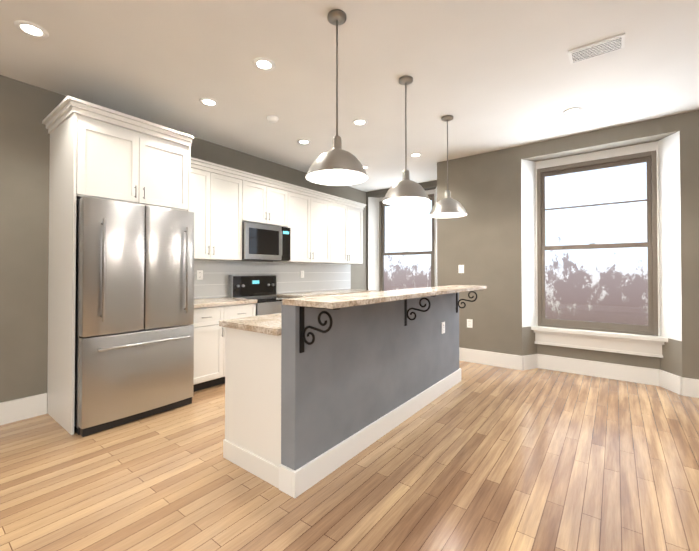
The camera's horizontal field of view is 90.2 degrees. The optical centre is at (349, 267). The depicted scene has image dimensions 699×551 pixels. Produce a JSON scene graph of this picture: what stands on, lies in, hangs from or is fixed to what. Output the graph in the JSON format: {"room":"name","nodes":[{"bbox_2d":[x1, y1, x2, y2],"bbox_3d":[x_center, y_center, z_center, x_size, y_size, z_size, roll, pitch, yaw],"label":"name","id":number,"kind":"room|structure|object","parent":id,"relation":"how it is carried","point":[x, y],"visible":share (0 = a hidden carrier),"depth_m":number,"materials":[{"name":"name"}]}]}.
{"room":"kitchen","nodes":[
{"label":"kitchen","id":0,"kind":"room"},
{"bbox_2d":[0,75,365,402],"bbox_3d":[-2.631,-0.151,3.576,0.250,2.960,10.200,0,-1,37],"label":"wall","id":1,"kind":"structure","parent":0,"point":[26,109],"depth_m":3.09,"materials":[{"name":"paint"}]},
{"bbox_2d":[0,393,46,424],"bbox_3d":[-4.103,1.213,1.411,0.018,0.185,4.435,0,-1,37],"label":"baseboard","id":2,"kind":"structure","parent":1,"relation":"attached to","point":[15,410],"depth_m":3.04,"materials":[{"name":"white wood"}]},
{"bbox_2d":[190,161,245,260],"bbox_3d":[-1.776,-0.639,4.218,0.334,1.070,0.886,0,-1,37],"label":"upper cabinet","id":3,"kind":"object","parent":1,"relation":"attached to","point":[225,202],"depth_m":4.20,"materials":[{"name":"white wood"}]},
{"bbox_2d":[246,177,289,227],"bbox_3d":[-1.269,-0.886,4.884,0.334,0.560,0.780,0,-1,37],"label":"upper cabinet","id":4,"kind":"object","parent":1,"relation":"attached to","point":[267,203],"depth_m":4.79,"materials":[{"name":"white wood"}]},
{"bbox_2d":[242,222,289,260],"bbox_3d":[-1.230,-0.347,4.848,0.432,0.480,0.772,0,-1,37],"label":"microwave","id":5,"kind":"object","parent":4,"relation":"attached to","point":[262,242],"visible":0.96,"depth_m":4.68,"materials":[{"name":"silver metal"}]},
{"bbox_2d":[194,260,350,298],"bbox_3d":[-1.075,0.154,5.398,0.008,0.486,3.610,0,-1,37],"label":"backsplash","id":6,"kind":"structure","parent":1,"relation":"attached to","point":[214,283],"depth_m":5.38,"materials":[{"name":"tile"}]},
{"bbox_2d":[197,270,202,279],"bbox_3d":[-1.866,0.088,4.348,0.008,0.120,0.080,0,-1,37],"label":"outlet","id":7,"kind":"object","parent":6,"relation":"attached to","point":[199,274],"visible":1,"depth_m":4.35,"materials":[{"name":"white plastic"}]},
{"bbox_2d":[274,189,333,263],"bbox_3d":[-0.726,-0.624,5.593,0.334,1.070,1.006,0,-1,37],"label":"upper cabinet","id":8,"kind":"object","parent":1,"relation":"attached to","point":[311,215],"depth_m":5.48,"materials":[{"name":"white wood"}]},
{"bbox_2d":[334,201,361,263],"bbox_3d":[-0.185,-0.616,6.302,0.334,1.070,1.006,0,-1,37],"label":"upper cabinet","id":9,"kind":"object","parent":1,"relation":"attached to","point":[347,217],"depth_m":6.23,"materials":[{"name":"white wood"}]},
{"bbox_2d":[0,361,698,550],"bbox_3d":[0.489,1.363,1.178,8.100,0.120,10.200,0,-1,37],"label":"floor","id":10,"kind":"structure","parent":0,"point":[480,457],"depth_m":2.13,"materials":[{"name":"brown wood"}]},
{"bbox_2d":[42,95,193,434],"bbox_3d":[-2.183,-0.003,3.323,0.763,2.660,1.015,0,-1,37],"label":"tall cabinet","id":11,"kind":"object","parent":10,"relation":"on","point":[99,152],"visible":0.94,"depth_m":3.00,"materials":[{"name":"white wood"}]},
{"bbox_2d":[74,197,193,436],"bbox_3d":[-2.090,0.389,3.283,0.898,1.875,0.900,0,-1,37],"label":"fridge","id":12,"kind":"object","parent":10,"relation":"on","point":[134,330],"visible":0.98,"depth_m":2.96,"materials":[{"name":"silver metal"}]},
{"bbox_2d":[192,305,255,391],"bbox_3d":[-1.663,0.881,4.114,0.618,0.908,0.884,0,-1,37],"label":"base cabinet","id":13,"kind":"object","parent":10,"relation":"on","point":[209,349],"depth_m":3.82,"materials":[{"name":"white wood"}]},
{"bbox_2d":[194,297,255,308],"bbox_3d":[-1.653,0.405,4.112,0.644,0.040,0.886,0,-1,37],"label":"countertop","id":14,"kind":"structure","parent":13,"relation":"on","point":[207,303],"depth_m":4.03,"materials":[{"name":"beige stone"}]},
{"bbox_2d":[277,289,375,296],"bbox_3d":[-0.332,0.424,5.843,0.644,0.040,1.898,0,-1,37],"label":"countertop","id":15,"kind":"structure","parent":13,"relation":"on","point":[331,292],"depth_m":5.45,"materials":[{"name":"beige stone"}]},
{"bbox_2d":[228,274,297,315],"bbox_3d":[-1.113,0.717,4.747,0.671,1.250,0.776,0,-1,37],"label":"range","id":16,"kind":"object","parent":10,"relation":"on","point":[262,289],"visible":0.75,"depth_m":4.76,"materials":[{"name":"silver metal"}]},
{"bbox_2d":[219,287,481,497],"bbox_3d":[0.313,0.778,3.206,1.013,1.094,2.696,0,-1,37],"label":"kitchen island","id":17,"kind":"object","parent":10,"relation":"on","point":[318,389],"depth_m":2.34,"materials":[{"name":"paint"}]},
{"bbox_2d":[219,321,278,336],"bbox_3d":[0.151,0.397,3.327,0.609,0.039,2.710,0,-1,37],"label":"island countertop","id":18,"kind":"structure","parent":17,"relation":"on","point":[227,324],"depth_m":2.23,"materials":[{"name":"beige stone"}]},
{"bbox_2d":[283,285,486,308],"bbox_3d":[0.591,0.211,3.031,0.390,0.032,2.750,0,-1,37],"label":"island countertop","id":19,"kind":"structure","parent":17,"relation":"on","point":[340,301],"depth_m":2.37,"materials":[{"name":"beige stone"}]},
{"bbox_2d":[442,322,444,333],"bbox_3d":[1.006,0.641,3.735,0.008,0.120,0.080,0,-1,37],"label":"outlet","id":20,"kind":"object","parent":17,"relation":"attached to","point":[443,327],"visible":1,"depth_m":3.73,"materials":[{"name":"white plastic"}]},
{"bbox_2d":[0,0,698,191],"bbox_3d":[0.489,-1.717,1.212,8.100,0.120,10.200,0,-1,37],"label":"ceiling","id":21,"kind":"structure","parent":0,"point":[490,75],"depth_m":2.86,"materials":[{"name":"paint"}]},
{"bbox_2d":[14,20,48,38],"bbox_3d":[-2.189,-1.638,2.399,0.180,0.009,0.180,0,-1,37],"label":"recessed light","id":22,"kind":"object","parent":21,"relation":"in","point":[30,29],"visible":0.98,"depth_m":2.40,"materials":[{"name":"white"}]},
{"bbox_2d":[199,97,218,106],"bbox_3d":[-1.381,-1.627,3.425,0.180,0.009,0.180,0,-1,37],"label":"recessed light","id":23,"kind":"object","parent":21,"relation":"in","point":[209,102],"visible":0.98,"depth_m":3.42,"materials":[{"name":"white"}]},
{"bbox_2d":[252,57,274,70],"bbox_3d":[-0.687,-1.634,2.801,0.180,0.009,0.180,0,-1,37],"label":"recessed light","id":24,"kind":"object","parent":21,"relation":"in","point":[263,64],"visible":1,"depth_m":2.79,"materials":[{"name":"white"}]},
{"bbox_2d":[267,115,278,122],"bbox_3d":[-0.833,-1.611,3.780,0.124,0.035,0.124,0,-1,37],"label":"smoke detector","id":25,"kind":"object","parent":21,"relation":"attached to","point":[272,119],"visible":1,"depth_m":3.75,"materials":[{"name":"white plastic"}]},
{"bbox_2d":[297,139,310,144],"bbox_3d":[-0.583,-1.615,4.470,0.180,0.009,0.180,0,-1,37],"label":"recessed light","id":26,"kind":"object","parent":21,"relation":"in","point":[303,141],"visible":0.98,"depth_m":4.46,"materials":[{"name":"white"}]},
{"bbox_2d":[306,9,367,185],"bbox_3d":[-0.082,-1.114,2.270,0.406,1.062,0.406,0,-1,37],"label":"pendant light","id":27,"kind":"object","parent":21,"relation":"hanging from","point":[336,165],"visible":1,"depth_m":2.25,"materials":[{"name":"silver metal"}]},
{"bbox_2d":[352,119,367,125],"bbox_3d":[0.116,-1.622,3.886,0.180,0.009,0.180,0,-1,37],"label":"recessed light","id":28,"kind":"object","parent":21,"relation":"in","point":[359,122],"visible":0.96,"depth_m":3.89,"materials":[{"name":"white"}]},
{"bbox_2d":[383,75,429,205],"bbox_3d":[0.489,-1.106,3.017,0.406,1.062,0.406,0,-1,37],"label":"pendant light","id":29,"kind":"object","parent":21,"relation":"hanging from","point":[405,191],"visible":1,"depth_m":2.98,"materials":[{"name":"silver metal"}]},
{"bbox_2d":[409,153,421,156],"bbox_3d":[0.947,-1.610,4.975,0.180,0.009,0.180,0,-1,37],"label":"recessed light","id":30,"kind":"object","parent":21,"relation":"in","point":[415,155],"visible":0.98,"depth_m":4.97,"materials":[{"name":"white"}]},
{"bbox_2d":[429,115,466,217],"bbox_3d":[1.059,-1.097,3.764,0.406,1.062,0.406,0,-1,37],"label":"pendant light","id":31,"kind":"object","parent":21,"relation":"hanging from","point":[447,206],"visible":1,"depth_m":3.71,"materials":[{"name":"silver metal"}]},
{"bbox_2d":[562,107,582,115],"bbox_3d":[2.314,-1.625,3.618,0.180,0.009,0.180,0,-1,37],"label":"recessed light","id":32,"kind":"object","parent":21,"relation":"in","point":[571,111],"visible":1,"depth_m":3.61,"materials":[{"name":"white"}]},
{"bbox_2d":[568,33,624,63],"bbox_3d":[1.843,-1.633,2.606,0.340,0.016,0.180,0,-1,37],"label":"ceiling vent","id":33,"kind":"object","parent":21,"relation":"in","point":[610,44],"visible":1,"depth_m":2.59,"materials":[{"name":"white metal"}]},
{"bbox_2d":[366,180,436,290],"bbox_3d":[1.383,-0.116,6.708,2.330,2.960,0.350,0,-1,37],"label":"wall","id":34,"kind":"structure","parent":0,"point":[373,198],"depth_m":7.27,"materials":[{"name":"paint"}]},
{"bbox_2d":[378,193,434,290],"bbox_3d":[1.118,-0.181,6.948,1.500,2.445,0.210,0,-1,37],"label":"window","id":35,"kind":"structure","parent":34,"relation":"in","point":[381,234],"depth_m":7.15,"materials":[{"name":"brown"}]},
{"bbox_2d":[437,110,698,378],"bbox_3d":[3.676,-0.149,3.738,5.620,2.960,0.350,0,-1,37],"label":"wall","id":36,"kind":"structure","parent":0,"point":[488,240],"depth_m":4.61,"materials":[{"name":"paint"}]},
{"bbox_2d":[458,265,463,272],"bbox_3d":[1.627,0.016,5.074,0.080,0.120,0.008,0,-1,37],"label":"outlet","id":37,"kind":"object","parent":36,"relation":"attached to","point":[460,268],"visible":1,"depth_m":5.07,"materials":[{"name":"white plastic"}]},
{"bbox_2d":[467,319,472,327],"bbox_3d":[1.722,0.795,4.992,0.080,0.120,0.008,0,-1,37],"label":"outlet","id":38,"kind":"object","parent":36,"relation":"attached to","point":[469,323],"visible":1,"depth_m":4.99,"materials":[{"name":"white plastic"}]},
{"bbox_2d":[459,348,523,369],"bbox_3d":[1.796,1.252,4.926,1.209,0.185,0.018,0,-1,37],"label":"baseboard","id":39,"kind":"structure","parent":36,"relation":"attached to","point":[510,361],"depth_m":4.79,"materials":[{"name":"white wood"}]},
{"bbox_2d":[531,150,667,357],"bbox_3d":[3.023,-0.165,4.337,1.482,2.355,0.210,0,-1,37],"label":"window","id":40,"kind":"structure","parent":36,"relation":"in","point":[643,340],"depth_m":4.26,"materials":[{"name":"brown"}]},
{"bbox_2d":[524,354,676,391],"bbox_3d":[3.024,1.245,4.303,1.529,0.185,0.018,0,-1,37],"label":"baseboard","id":41,"kind":"structure","parent":36,"relation":"attached to","point":[657,377],"depth_m":4.23,"materials":[{"name":"white wood"}]},
{"bbox_2d":[676,376,698,397],"bbox_3d":[4.617,1.228,2.773,2.892,0.185,0.018,0,-1,37],"label":"baseboard","id":42,"kind":"structure","parent":36,"relation":"attached to","point":[689,387],"depth_m":3.61,"materials":[{"name":"white wood"}]},
{"label":"outside","id":43,"kind":"structure","parent":0,"visible":0},
{"bbox_2d":[384,162,647,325],"bbox_3d":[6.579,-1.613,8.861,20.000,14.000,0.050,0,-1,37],"label":"window glass","id":44,"kind":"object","parent":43,"point":[579,282],"depth_m":9.13,"materials":[{"name":"clear glass"}]}
]}

